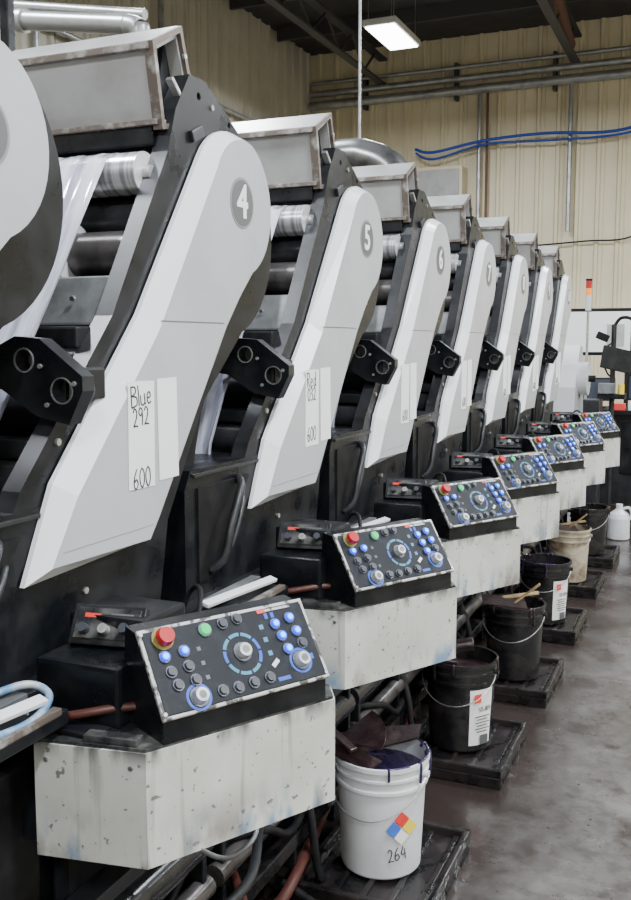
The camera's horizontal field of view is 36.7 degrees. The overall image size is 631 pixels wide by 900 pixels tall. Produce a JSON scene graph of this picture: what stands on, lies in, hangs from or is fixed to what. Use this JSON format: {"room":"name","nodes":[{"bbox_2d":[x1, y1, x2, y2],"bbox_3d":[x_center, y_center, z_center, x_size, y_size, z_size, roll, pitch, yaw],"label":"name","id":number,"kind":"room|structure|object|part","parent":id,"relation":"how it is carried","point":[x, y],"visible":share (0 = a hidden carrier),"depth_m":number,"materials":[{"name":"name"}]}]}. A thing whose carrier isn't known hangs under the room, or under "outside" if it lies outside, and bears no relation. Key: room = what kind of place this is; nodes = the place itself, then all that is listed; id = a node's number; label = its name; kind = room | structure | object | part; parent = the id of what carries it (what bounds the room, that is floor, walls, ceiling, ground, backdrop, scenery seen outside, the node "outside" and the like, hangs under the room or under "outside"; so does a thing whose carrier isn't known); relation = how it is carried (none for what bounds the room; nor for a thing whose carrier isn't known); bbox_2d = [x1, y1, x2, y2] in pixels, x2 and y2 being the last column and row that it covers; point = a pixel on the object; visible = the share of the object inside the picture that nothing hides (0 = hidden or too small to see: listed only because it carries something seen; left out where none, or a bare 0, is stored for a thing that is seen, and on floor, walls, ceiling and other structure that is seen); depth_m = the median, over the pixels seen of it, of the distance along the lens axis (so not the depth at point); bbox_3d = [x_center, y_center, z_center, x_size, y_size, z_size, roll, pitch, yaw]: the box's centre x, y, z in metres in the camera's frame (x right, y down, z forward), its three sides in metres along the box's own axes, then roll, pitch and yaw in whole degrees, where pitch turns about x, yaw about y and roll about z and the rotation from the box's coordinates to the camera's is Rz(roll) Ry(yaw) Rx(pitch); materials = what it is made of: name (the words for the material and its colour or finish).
{"room":"print shop","nodes":[
{"label":"print shop","id":0,"kind":"room"},
{"bbox_2d":[14,0,150,155],"bbox_3d":[-2.583,-1.751,4.250,4.381,1.419,0.184,3,7,23],"label":"pipe","id":1,"kind":"object","parent":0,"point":[29,16],"visible":0.51,"depth_m":3.49,"materials":[{"name":"metal"}]},
{"bbox_2d":[0,0,310,122],"bbox_3d":[-4.188,-2.221,6.479,0.035,6.450,21.000,3,7,23],"label":"wall","id":2,"kind":"structure","parent":0,"point":[240,58],"depth_m":13.30,"materials":[{"name":"metal"}]},
{"bbox_2d":[244,0,630,55],"bbox_3d":[2.001,-5.176,3.476,13.900,0.100,21.400,3,7,23],"label":"ceiling","id":3,"kind":"structure","parent":0,"point":[585,10],"depth_m":13.81,"materials":[{"name":"black metal"}]},
{"bbox_2d":[358,0,361,137],"bbox_3d":[0.300,-3.660,6.297,0.020,3.550,0.020,3,7,23],"label":"pipe","id":4,"kind":"object","parent":3,"relation":"hanging from","point":[360,1],"visible":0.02,"depth_m":6.42,"materials":[{"name":"silver metal"}]},
{"bbox_2d":[229,0,583,84],"bbox_3d":[2.001,-4.811,3.517,13.300,0.635,20.800,3,7,23],"label":"roof truss","id":5,"kind":"object","parent":3,"relation":"attached to","point":[302,29],"visible":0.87,"depth_m":13.22,"materials":[{"name":"grey metal"}]},
{"bbox_2d":[362,0,420,49],"bbox_3d":[0.889,-5.360,10.941,0.400,1.182,0.950,3,7,23],"label":"light","id":6,"kind":"object","parent":5,"relation":"hanging from","point":[390,31],"visible":1,"depth_m":10.84,"materials":[{"name":"grey plastic"}]},
{"bbox_2d":[549,0,575,48],"bbox_3d":[3.173,-5.816,12.423,0.178,0.624,2.039,3,7,23],"label":"pipe","id":7,"kind":"object","parent":5,"relation":"hanging from","point":[559,5],"visible":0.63,"depth_m":12.61,"materials":[{"name":"brown metal"}]},
{"bbox_2d":[253,503,630,899],"bbox_3d":[2.001,1.332,4.216,13.900,0.100,21.400,3,7,23],"label":"floor","id":8,"kind":"structure","parent":0,"point":[558,826],"depth_m":3.69,"materials":[{"name":"concrete"}]},
{"bbox_2d":[0,41,62,329],"bbox_3d":[-1.079,0.319,1.418,0.896,2.545,1.655,3,7,23],"label":"printing press","id":9,"kind":"object","parent":8,"relation":"on","point":[31,188],"visible":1,"depth_m":1.84,"materials":[{"name":"white metal"}]},
{"bbox_2d":[0,25,270,899],"bbox_3d":[-0.685,0.215,2.332,0.896,2.545,1.655,3,7,23],"label":"printing press","id":10,"kind":"object","parent":8,"relation":"on","point":[161,266],"visible":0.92,"depth_m":2.26,"materials":[{"name":"white metal"}]},
{"bbox_2d":[0,0,14,51],"bbox_3d":[-0.997,-1.275,2.803,0.669,0.750,0.032,3,7,23],"label":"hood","id":11,"kind":"object","parent":10,"relation":"attached to","point":[7,24],"visible":0.17,"depth_m":2.75,"materials":[{"name":"metal"}]},
{"bbox_2d":[0,680,52,737],"bbox_3d":[-0.647,0.494,1.688,0.388,0.069,0.176,-4,7,-30],"label":"air hose","id":12,"kind":"object","parent":10,"relation":"on","point":[28,684],"visible":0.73,"depth_m":1.80,"materials":[{"name":"plastic"}]},
{"bbox_2d":[13,25,203,142],"bbox_3d":[-0.581,-0.940,2.491,0.550,0.285,0.228,3,7,23],"label":"hood","id":13,"kind":"object","parent":10,"relation":"attached to","point":[135,87],"depth_m":2.40,"materials":[{"name":"metal"}]},
{"bbox_2d":[9,584,334,869],"bbox_3d":[-0.274,0.541,1.948,0.531,0.433,0.490,3,7,23],"label":"control console","id":14,"kind":"object","parent":10,"relation":"attached to","point":[184,734],"visible":0.98,"depth_m":1.85,"materials":[{"name":"metal"}]},
{"bbox_2d":[199,827,315,899],"bbox_3d":[-0.218,1.092,2.297,0.326,0.757,1.412,3,7,23],"label":"hose","id":15,"kind":"object","parent":10,"relation":"attached to","point":[241,888],"visible":0.45,"depth_m":2.36,"materials":[{"name":"grey rubber"}]},
{"bbox_2d":[31,0,253,120],"bbox_3d":[-1.555,-2.887,12.330,0.079,6.450,7.900,3,7,23],"label":"pipe","id":16,"kind":"object","parent":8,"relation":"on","point":[36,42],"visible":0.02,"depth_m":11.33,"materials":[{"name":"silver metal"}]},
{"bbox_2d":[160,113,382,899],"bbox_3d":[-0.292,0.111,3.245,0.896,2.545,1.655,3,7,23],"label":"printing press","id":17,"kind":"object","parent":8,"relation":"on","point":[266,419],"visible":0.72,"depth_m":3.04,"materials":[{"name":"white metal"}]},
{"bbox_2d":[232,113,343,196],"bbox_3d":[-0.187,-1.044,3.404,0.550,0.285,0.228,3,7,23],"label":"hood","id":18,"kind":"object","parent":17,"relation":"attached to","point":[299,156],"depth_m":3.29,"materials":[{"name":"metal"}]},
{"bbox_3d":[-0.033,-0.362,3.227,0.053,1.370,1.385,3,7,23],"label":"frame plate","id":19,"kind":"part","parent":17,"relation":"part of","materials":[{"name":"grey metal"}]},
{"bbox_2d":[260,512,456,689],"bbox_3d":[0.120,0.437,2.861,0.531,0.433,0.490,3,7,23],"label":"control console","id":20,"kind":"object","parent":17,"relation":"attached to","point":[379,601],"visible":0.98,"depth_m":2.77,"materials":[{"name":"metal"}]},
{"bbox_2d":[309,162,450,819],"bbox_3d":[0.102,0.007,4.158,0.896,2.545,1.655,3,7,23],"label":"printing press","id":21,"kind":"object","parent":8,"relation":"on","point":[375,414],"visible":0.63,"depth_m":4.00,"materials":[{"name":"white metal"}]},
{"bbox_2d":[309,162,424,227],"bbox_3d":[0.206,-1.148,4.317,0.550,0.285,0.228,3,7,23],"label":"hood","id":22,"kind":"object","parent":21,"relation":"attached to","point":[398,197],"depth_m":4.20,"materials":[{"name":"metal"}]},
{"bbox_3d":[0.361,-0.466,4.141,0.053,1.370,1.385,3,7,23],"label":"frame plate","id":23,"kind":"part","parent":21,"relation":"part of","materials":[{"name":"grey metal"}]},
{"bbox_2d":[374,473,520,597],"bbox_3d":[0.513,0.333,3.775,0.531,0.433,0.490,3,7,23],"label":"control console","id":24,"kind":"object","parent":21,"relation":"attached to","point":[474,521],"visible":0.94,"depth_m":3.71,"materials":[{"name":"metal"}]},
{"bbox_2d":[291,820,470,899],"bbox_3d":[0.230,1.366,3.122,0.443,0.080,0.540,3,7,23],"label":"drip tray","id":25,"kind":"object","parent":8,"relation":"on","point":[445,848],"visible":0.54,"depth_m":3.04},
{"bbox_2d":[335,738,431,879],"bbox_3d":[0.212,1.155,3.097,0.330,0.383,0.329,3,7,23],"label":"bucket","id":26,"kind":"object","parent":25,"relation":"on","point":[381,808],"visible":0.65,"depth_m":2.99,"materials":[{"name":"white plastic"}]},
{"bbox_2d":[307,711,420,836],"bbox_3d":[0.157,1.079,3.094,0.404,0.418,0.266,0,6,-1],"label":"rag","id":27,"kind":"object","parent":26,"relation":"in","point":[370,733],"visible":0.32,"depth_m":3.05,"materials":[{"name":"brown fabric"}]},
{"bbox_3d":[0.179,1.081,3.012,0.330,0.134,0.164,3,7,23],"label":"bail handle","id":28,"kind":"part","parent":26,"relation":"part of","materials":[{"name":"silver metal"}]},
{"bbox_2d":[405,194,495,720],"bbox_3d":[0.495,-0.096,5.072,0.896,2.545,1.655,3,7,23],"label":"printing press","id":29,"kind":"object","parent":8,"relation":"on","point":[444,402],"visible":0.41,"depth_m":4.97,"materials":[{"name":"white metal"}]},
{"bbox_2d":[427,194,476,247],"bbox_3d":[0.600,-1.252,5.231,0.550,0.285,0.228,3,7,23],"label":"hood","id":30,"kind":"object","parent":29,"relation":"attached to","point":[453,211],"depth_m":5.10,"materials":[{"name":"metal"}]},
{"bbox_3d":[0.754,-0.570,5.054,0.053,1.370,1.385,3,7,23],"label":"frame plate","id":31,"kind":"part","parent":29,"relation":"part of","materials":[{"name":"grey metal"}]},
{"bbox_2d":[443,448,559,543],"bbox_3d":[0.907,0.229,4.688,0.531,0.433,0.490,3,7,23],"label":"control console","id":32,"kind":"object","parent":29,"relation":"attached to","point":[528,478],"visible":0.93,"depth_m":4.65,"materials":[{"name":"metal"}]},
{"bbox_2d":[418,712,526,789],"bbox_3d":[0.632,1.260,4.053,0.443,0.080,0.540,3,7,23],"label":"drip tray","id":33,"kind":"object","parent":8,"relation":"on","point":[489,767],"visible":0.51,"depth_m":3.90,"materials":[{"name":"black plastic"}]},
{"bbox_2d":[422,645,499,751],"bbox_3d":[0.613,1.049,4.028,0.330,0.383,0.328,3,7,23],"label":"bucket","id":34,"kind":"object","parent":33,"relation":"on","point":[461,696],"visible":0.81,"depth_m":3.92,"materials":[{"name":"black plastic"}]},
{"bbox_2d":[440,637,474,665],"bbox_3d":[0.554,0.842,4.013,0.242,0.100,0.140,0,6,0],"label":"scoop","id":35,"kind":"object","parent":34,"relation":"in","point":[462,644],"visible":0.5,"depth_m":4.00,"materials":[{"name":"brown metal"}]},
{"bbox_3d":[0.581,0.975,3.944,0.330,0.134,0.164,3,7,23],"label":"bail handle","id":36,"kind":"part","parent":34,"relation":"part of","materials":[{"name":"silver metal"}]},
{"bbox_2d":[461,216,528,633],"bbox_3d":[0.889,-0.200,5.985,0.896,2.545,1.655,3,7,23],"label":"printing press","id":37,"kind":"object","parent":8,"relation":"on","point":[491,389],"visible":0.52,"depth_m":5.89,"materials":[{"name":"white metal"}]},
{"bbox_2d":[335,138,407,166],"bbox_3d":[-1.381,-1.687,6.972,4.460,0.878,0.230,3,7,23],"label":"duct","id":38,"kind":"object","parent":37,"relation":"attached to","point":[359,152],"visible":0.19,"depth_m":6.11,"materials":[{"name":"metal"}]},
{"bbox_2d":[477,216,513,261],"bbox_3d":[0.994,-1.356,6.144,0.550,0.285,0.228,3,7,23],"label":"hood","id":39,"kind":"object","parent":37,"relation":"attached to","point":[495,230],"depth_m":6.01,"materials":[{"name":"metal"}]},
{"bbox_3d":[1.148,-0.674,5.968,0.053,1.370,1.385,3,7,23],"label":"frame plate","id":40,"kind":"part","parent":37,"relation":"part of","materials":[{"name":"grey metal"}]},
{"bbox_2d":[490,432,586,509],"bbox_3d":[1.301,0.125,5.601,0.531,0.433,0.490,3,7,23],"label":"control console","id":41,"kind":"object","parent":37,"relation":"attached to","point":[562,452],"visible":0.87,"depth_m":5.58,"materials":[{"name":"metal"}]},
{"bbox_2d":[501,233,552,590],"bbox_3d":[1.283,-0.304,6.898,0.896,2.545,1.655,3,7,23],"label":"printing press","id":42,"kind":"object","parent":8,"relation":"on","point":[529,353],"visible":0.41,"depth_m":6.81,"materials":[{"name":"white metal"}]},
{"bbox_2d":[510,233,540,271],"bbox_3d":[1.387,-1.460,7.058,0.550,0.285,0.228,3,7,23],"label":"hood","id":43,"kind":"object","parent":42,"relation":"attached to","point":[526,243],"depth_m":6.92,"materials":[{"name":"metal"}]},
{"bbox_3d":[1.542,-0.778,6.881,0.053,1.370,1.385,3,7,23],"label":"frame plate","id":44,"kind":"part","parent":42,"relation":"part of","materials":[{"name":"grey metal"}]},
{"bbox_2d":[523,419,605,485],"bbox_3d":[1.694,0.021,6.515,0.531,0.433,0.490,3,7,23],"label":"control console","id":45,"kind":"object","parent":42,"relation":"attached to","point":[586,434],"visible":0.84,"depth_m":6.50,"materials":[{"name":"metal"}]},
{"bbox_2d":[494,656,563,707],"bbox_3d":[1.012,1.165,4.886,0.443,0.080,0.540,3,7,23],"label":"drip tray","id":46,"kind":"object","parent":8,"relation":"on","point":[537,692],"visible":0.49,"depth_m":4.67,"materials":[{"name":"black plastic"}]},
{"bbox_2d":[481,593,546,680],"bbox_3d":[1.014,0.955,4.857,0.330,0.383,0.336,3,7,23],"label":"bucket","id":47,"kind":"object","parent":46,"relation":"on","point":[515,634],"visible":0.83,"depth_m":4.75,"materials":[{"name":"black plastic"}]},
{"bbox_2d":[481,583,539,609],"bbox_3d":[0.991,0.726,4.808,0.292,0.117,0.171,1,7,6],"label":"stick","id":48,"kind":"object","parent":47,"relation":"in","point":[512,601],"visible":1,"depth_m":4.80,"materials":[{"name":"brown wood"}]},
{"bbox_3d":[0.980,0.881,4.769,0.330,0.134,0.164,3,7,23],"label":"bail handle","id":49,"kind":"part","parent":47,"relation":"part of","materials":[{"name":"silver metal"}]},
{"bbox_2d":[531,246,571,552],"bbox_3d":[1.676,-0.408,7.812,0.896,2.545,1.655,3,7,23],"label":"printing press","id":50,"kind":"object","parent":8,"relation":"on","point":[552,358],"visible":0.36,"depth_m":7.75,"materials":[{"name":"white metal"}]},
{"bbox_2d":[538,246,562,279],"bbox_3d":[1.781,-1.563,7.971,0.550,0.285,0.228,3,7,23],"label":"hood","id":51,"kind":"object","parent":50,"relation":"attached to","point":[551,254],"depth_m":7.83,"materials":[{"name":"metal"}]},
{"bbox_3d":[1.935,-0.882,7.794,0.053,1.370,1.385,3,7,23],"label":"frame plate","id":52,"kind":"part","parent":50,"relation":"part of","materials":[{"name":"grey metal"}]},
{"bbox_2d":[550,410,619,467],"bbox_3d":[2.088,-0.083,7.428,0.531,0.433,0.490,3,7,23],"label":"control console","id":53,"kind":"object","parent":50,"relation":"attached to","point":[604,422],"visible":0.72,"depth_m":7.42,"materials":[{"name":"metal"}]},
{"bbox_2d":[542,607,587,644],"bbox_3d":[1.409,1.058,5.830,0.443,0.080,0.540,3,7,23],"label":"drip tray","id":54,"kind":"object","parent":8,"relation":"on","point":[568,632],"visible":0.5,"depth_m":5.64,"materials":[{"name":"black plastic"}]},
{"bbox_2d":[520,553,572,624],"bbox_3d":[1.400,0.847,5.804,0.330,0.382,0.334,3,7,23],"label":"bucket","id":55,"kind":"object","parent":54,"relation":"on","point":[552,571],"visible":0.91,"depth_m":5.69,"materials":[{"name":"black plastic"}]},
{"bbox_3d":[1.367,0.773,5.717,0.330,0.134,0.164,3,7,23],"label":"bail handle","id":56,"kind":"part","parent":55,"relation":"part of","materials":[{"name":"silver metal"}]},
{"bbox_2d":[553,345,595,521],"bbox_3d":[2.124,-0.158,8.822,0.890,1.620,0.580,3,7,23],"label":"printing press","id":57,"kind":"object","parent":8,"relation":"on","point":[576,377],"visible":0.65,"depth_m":8.49,"materials":[{"name":"white metal"}]},
{"bbox_2d":[568,569,605,598],"bbox_3d":[1.824,0.945,6.821,0.443,0.080,0.540,3,7,23],"label":"drip tray","id":58,"kind":"object","parent":8,"relation":"on","point":[590,588],"visible":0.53,"depth_m":6.59,"materials":[{"name":"black plastic"}]},
{"bbox_2d":[546,523,591,582],"bbox_3d":[1.806,0.734,6.796,0.330,0.383,0.328,3,7,23],"label":"bucket","id":59,"kind":"object","parent":58,"relation":"on","point":[574,545],"visible":0.62,"depth_m":6.68,"materials":[{"name":"beige plastic"}]},
{"bbox_3d":[1.774,0.660,6.712,0.330,0.134,0.164,3,7,23],"label":"bail handle","id":60,"kind":"part","parent":59,"relation":"part of","materials":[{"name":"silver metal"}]},
{"bbox_2d":[559,513,587,530],"bbox_3d":[1.785,0.504,6.751,0.292,0.117,0.171,1,7,6],"label":"stick","id":61,"kind":"object","parent":59,"relation":"on","point":[563,526],"visible":0.64,"depth_m":6.74,"materials":[{"name":"brown wood"}]},
{"bbox_2d":[583,279,602,503],"bbox_3d":[2.618,-0.470,9.219,0.300,2.350,0.300,3,7,23],"label":"light","id":62,"kind":"object","parent":8,"relation":"on","point":[590,405],"visible":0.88,"depth_m":9.12,"materials":[{"name":"metal"}]},
{"bbox_2d":[565,308,630,405],"bbox_3d":[3.387,-0.631,11.519,0.860,2.150,0.500,3,7,23],"label":"whiteboard","id":63,"kind":"object","parent":8,"relation":"on","point":[600,319],"visible":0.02,"depth_m":11.37,"materials":[{"name":"white plastic"}]},
{"bbox_2d":[587,544,619,568],"bbox_3d":[2.208,0.847,7.685,0.443,0.080,0.540,3,7,23],"label":"drip tray","id":64,"kind":"object","parent":8,"relation":"on","point":[607,560],"visible":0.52,"depth_m":7.42,"materials":[{"name":"black plastic"}]},
{"bbox_2d":[567,503,609,555],"bbox_3d":[2.199,0.636,7.658,0.330,0.382,0.334,3,7,23],"label":"bucket","id":65,"kind":"object","parent":64,"relation":"on","point":[598,514],"visible":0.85,"depth_m":7.55,"materials":[{"name":"black plastic"}]},
{"bbox_2d":[595,316,630,520],"bbox_3d":[2.945,-0.305,9.306,0.468,2.003,0.418,3,7,23],"label":"stand","id":66,"kind":"object","parent":8,"relation":"on","point":[614,359],"visible":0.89,"depth_m":9.24,"materials":[{"name":"grey metal"}]},
{"bbox_2d":[600,406,630,504],"bbox_3d":[3.253,0.054,10.209,1.100,1.005,0.700,3,7,23],"label":"base cabinet","id":67,"kind":"object","parent":8,"relation":"on","point":[621,474],"visible":0.23,"depth_m":9.97,"materials":[{"name":"grey metal"}]},
{"bbox_2d":[583,378,615,407],"bbox_3d":[3.022,-0.620,10.250,0.414,0.324,0.144,-1,7,-5],"label":"computer monitor","id":68,"kind":"object","parent":67,"relation":"on","point":[593,392],"visible":0.27,"depth_m":10.21,"materials":[{"name":"blue"}]},
{"bbox_2d":[614,401,630,409],"bbox_3d":[3.152,-0.498,9.926,1.059,0.155,0.161,3,7,27],"label":"supplies","id":69,"kind":"object","parent":67,"relation":"on","point":[617,406],"visible":0.44,"depth_m":9.85,"materials":[{"name":"red paper"}]},
{"bbox_2d":[627,374,630,399],"bbox_3d":[3.563,-0.624,10.129,0.460,0.360,0.160,5,8,40],"label":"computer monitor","id":70,"kind":"object","parent":67,"relation":"on","point":[629,375],"visible":1,"depth_m":10.23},
{"bbox_2d":[607,503,630,540],"bbox_3d":[2.709,0.637,8.485,0.188,0.315,0.188,-3,7,-22],"label":"plastic jug","id":71,"kind":"object","parent":8,"relation":"on","point":[618,528],"visible":0.98,"depth_m":8.42,"materials":[{"name":"white plastic"}]},
{"bbox_2d":[311,15,630,405],"bbox_3d":[6.127,-3.011,13.420,13.500,6.450,0.035,3,7,23],"label":"wall","id":72,"kind":"structure","parent":0,"point":[526,182],"depth_m":14.46,"materials":[{"name":"beige metal"}]},
{"bbox_2d":[417,165,466,196],"bbox_3d":[1.959,-3.859,14.904,0.750,1.100,0.330,3,7,23],"label":"upper cabinet","id":73,"kind":"object","parent":72,"relation":"attached to","point":[443,180],"visible":0.27,"depth_m":14.71,"materials":[{"name":"beige metal"}]},
{"bbox_2d":[309,45,630,231],"bbox_3d":[6.061,-4.280,13.183,13.350,3.025,0.198,3,7,23],"label":"conduit","id":74,"kind":"object","parent":72,"relation":"attached to","point":[555,80],"visible":0.81,"depth_m":14.53,"materials":[{"name":"grey metal"}]},
{"bbox_2d":[415,126,630,159],"bbox_3d":[3.953,-4.642,13.887,5.209,0.458,0.090,3,7,23],"label":"cable","id":75,"kind":"object","parent":74,"relation":"hanging from","point":[628,127],"visible":1,"depth_m":14.24,"materials":[{"name":"blue plastic"}]},
{"bbox_2d":[538,236,630,245],"bbox_3d":[4.213,-3.366,14.114,2.408,0.621,0.024,3,7,23],"label":"power cord","id":76,"kind":"object","parent":74,"relation":"hanging from","point":[629,236],"visible":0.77,"depth_m":14.22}
]}

